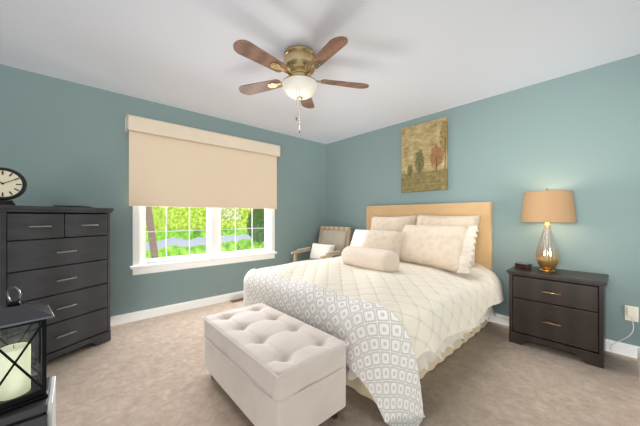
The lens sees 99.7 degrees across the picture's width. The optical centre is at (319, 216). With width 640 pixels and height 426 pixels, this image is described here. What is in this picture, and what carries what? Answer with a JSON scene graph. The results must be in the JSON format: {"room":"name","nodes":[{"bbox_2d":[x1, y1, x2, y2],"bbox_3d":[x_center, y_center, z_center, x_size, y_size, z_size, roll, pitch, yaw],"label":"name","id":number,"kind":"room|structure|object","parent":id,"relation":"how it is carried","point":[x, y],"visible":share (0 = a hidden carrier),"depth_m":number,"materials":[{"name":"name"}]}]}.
{"room":"bedroom","nodes":[
{"label":"bedroom","id":0,"kind":"room"},
{"bbox_2d":[0,64,325,316],"bbox_3d":[-1.515,-0.082,3.504,4.530,2.440,0.140,0,0,-42],"label":"wall","id":1,"kind":"structure","parent":0,"point":[63,142],"depth_m":2.85,"materials":[{"name":"teal paint"}]},
{"bbox_2d":[110,291,243,325],"bbox_3d":[-1.463,1.090,3.446,4.250,0.095,0.016,0,0,-42],"label":"baseboard","id":2,"kind":"structure","parent":1,"relation":"attached to","point":[144,314],"depth_m":3.18,"materials":[{"name":"white wood"}]},
{"bbox_2d":[130,206,276,274],"bbox_3d":[-1.400,-0.160,3.570,1.850,1.595,0.195,0,0,-42],"label":"window","id":3,"kind":"structure","parent":1,"relation":"in","point":[139,234],"depth_m":3.44,"materials":[{"name":"white"}]},
{"bbox_2d":[125,114,279,208],"bbox_3d":[-1.342,-0.590,3.487,1.905,0.955,0.112,0,0,-42],"label":"window blind","id":4,"kind":"object","parent":3,"relation":"attached to","point":[172,165],"visible":1,"depth_m":3.30,"materials":[{"name":"beige fabric"}]},
{"bbox_2d":[0,0,639,143],"bbox_3d":[-0.241,-1.362,2.094,4.530,0.120,3.940,0,0,-42],"label":"ceiling","id":5,"kind":"structure","parent":0,"point":[406,60],"depth_m":2.09,"materials":[{"name":"white paint"}]},
{"bbox_2d":[233,36,368,132],"bbox_3d":[-0.169,-0.971,2.138,1.115,0.662,1.123,0,0,-42],"label":"ceiling fan","id":6,"kind":"object","parent":5,"relation":"hanging from","point":[300,65],"visible":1,"depth_m":2.06,"materials":[{"name":"brown wood"}]},
{"bbox_2d":[31,300,639,425],"bbox_3d":[-0.241,1.198,2.094,4.530,0.120,3.940,0,0,-42],"label":"floor","id":7,"kind":"structure","parent":0,"point":[152,371],"depth_m":1.82,"materials":[{"name":"beige carpet"}]},
{"bbox_2d":[0,376,55,425],"bbox_3d":[-1.221,0.878,0.734,0.712,0.520,0.225,0,0,-42],"label":"side table","id":8,"kind":"object","parent":7,"relation":"on","point":[41,412],"visible":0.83,"depth_m":0.88,"materials":[{"name":"grey"}]},
{"bbox_2d":[0,287,54,414],"bbox_3d":[-1.031,0.428,0.909,0.179,0.379,0.179,0,0,40],"label":"lantern","id":9,"kind":"object","parent":8,"relation":"on","point":[21,386],"visible":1,"depth_m":0.89,"materials":[{"name":"black metal"}]},
{"bbox_2d":[0,205,113,365],"bbox_3d":[-2.221,0.530,2.204,0.464,1.215,0.746,0,0,17],"label":"dresser","id":10,"kind":"object","parent":7,"relation":"on","point":[56,259],"visible":0.79,"depth_m":2.12,"materials":[{"name":"black wood"}]},
{"bbox_2d":[0,167,26,204],"bbox_3d":[-2.306,-0.218,1.964,0.070,0.280,0.240,0,0,45],"label":"mantel clock","id":11,"kind":"object","parent":10,"relation":"on","point":[13,184],"visible":0.98,"depth_m":1.98,"materials":[{"name":"black"}]},
{"bbox_2d":[52,205,93,207],"bbox_3d":[-2.170,-0.086,2.382,0.272,0.016,0.239,0,0,-42],"label":"tray","id":12,"kind":"object","parent":10,"relation":"on","point":[70,206],"visible":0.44,"depth_m":2.28,"materials":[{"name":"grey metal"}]},
{"bbox_2d":[230,298,243,302],"bbox_3d":[-1.068,1.133,3.702,0.320,0.009,0.105,0,0,-42],"label":"floor vent","id":13,"kind":"object","parent":7,"relation":"in","point":[237,300],"visible":0.58,"depth_m":3.64,"materials":[{"name":"brown metal"}]},
{"bbox_2d":[202,303,348,425],"bbox_3d":[-0.338,0.920,1.731,0.521,0.436,0.982,0,0,-42],"label":"bench","id":14,"kind":"object","parent":7,"relation":"on","point":[266,365],"visible":1,"depth_m":1.46,"materials":[{"name":"beige fabric"}]},
{"bbox_2d":[291,226,351,262],"bbox_3d":[0.007,0.653,4.177,0.680,0.970,0.762,0,0,44],"label":"armchair","id":15,"kind":"object","parent":7,"relation":"on","point":[333,242],"visible":0.5,"depth_m":4.25,"materials":[{"name":"brown wood"}]},
{"bbox_2d":[244,202,504,425],"bbox_3d":[0.551,0.490,2.775,2.151,1.295,1.954,0,0,-42],"label":"bed","id":16,"kind":"object","parent":7,"relation":"on","point":[401,300],"visible":0.88,"depth_m":2.10,"materials":[{"name":"beige fabric"}]},
{"bbox_2d":[506,266,608,368],"bbox_3d":[2.058,0.813,2.362,0.434,0.650,0.631,0,0,-42],"label":"nightstand","id":17,"kind":"object","parent":7,"relation":"on","point":[565,307],"visible":0.92,"depth_m":2.21,"materials":[{"name":"black wood"}]},
{"bbox_2d":[514,262,531,269],"bbox_3d":[1.901,0.459,2.527,0.074,0.056,0.114,0,0,-24],"label":"alarm clock","id":18,"kind":"object","parent":17,"relation":"on","point":[523,265],"visible":1,"depth_m":2.50,"materials":[{"name":"brown"}]},
{"bbox_2d":[520,188,576,271],"bbox_3d":[2.037,0.115,2.421,0.390,0.745,0.390,0,0,-42],"label":"table lamp","id":19,"kind":"object","parent":17,"relation":"on","point":[555,206],"visible":1,"depth_m":2.34,"materials":[{"name":"beige fabric"}]},
{"bbox_2d":[326,54,639,346],"bbox_3d":[1.434,-0.082,3.514,0.140,2.440,3.800,0,0,-42],"label":"wall","id":20,"kind":"structure","parent":0,"point":[577,134],"depth_m":2.61,"materials":[{"name":"teal paint"}]},
{"bbox_2d":[401,116,447,192],"bbox_3d":[1.333,-0.767,3.493,0.034,0.880,0.615,0,0,-42],"label":"picture","id":21,"kind":"object","parent":20,"relation":"attached to","point":[424,156],"visible":0.98,"depth_m":3.45},
{"bbox_2d":[489,313,634,357],"bbox_3d":[1.329,1.090,3.513,0.016,0.095,3.600,0,0,-42],"label":"baseboard","id":22,"kind":"structure","parent":20,"relation":"attached to","point":[625,349],"depth_m":2.26,"materials":[{"name":"white wood"}]},
{"bbox_2d":[610,305,638,350],"bbox_3d":[2.470,0.923,2.192,0.092,0.390,0.154,0,0,-42],"label":"outlet","id":23,"kind":"object","parent":20,"relation":"attached to","point":[632,313],"visible":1,"depth_m":2.17,"materials":[{"name":"beige plastic"}]},
{"bbox_2d":[635,346,639,376],"bbox_3d":[0.980,1.090,0.742,4.250,0.095,0.016,0,0,-42],"label":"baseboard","id":24,"kind":"structure","parent":20,"relation":"attached to","point":[637,349],"depth_m":2.12,"materials":[{"name":"white wood"}]},
{"label":"outside","id":25,"kind":"structure","parent":0,"visible":0},
{"bbox_2d":[146,206,264,258],"bbox_3d":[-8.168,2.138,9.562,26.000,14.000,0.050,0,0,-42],"label":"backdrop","id":26,"kind":"structure","parent":25,"point":[198,214],"depth_m":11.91,"materials":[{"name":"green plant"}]}
]}

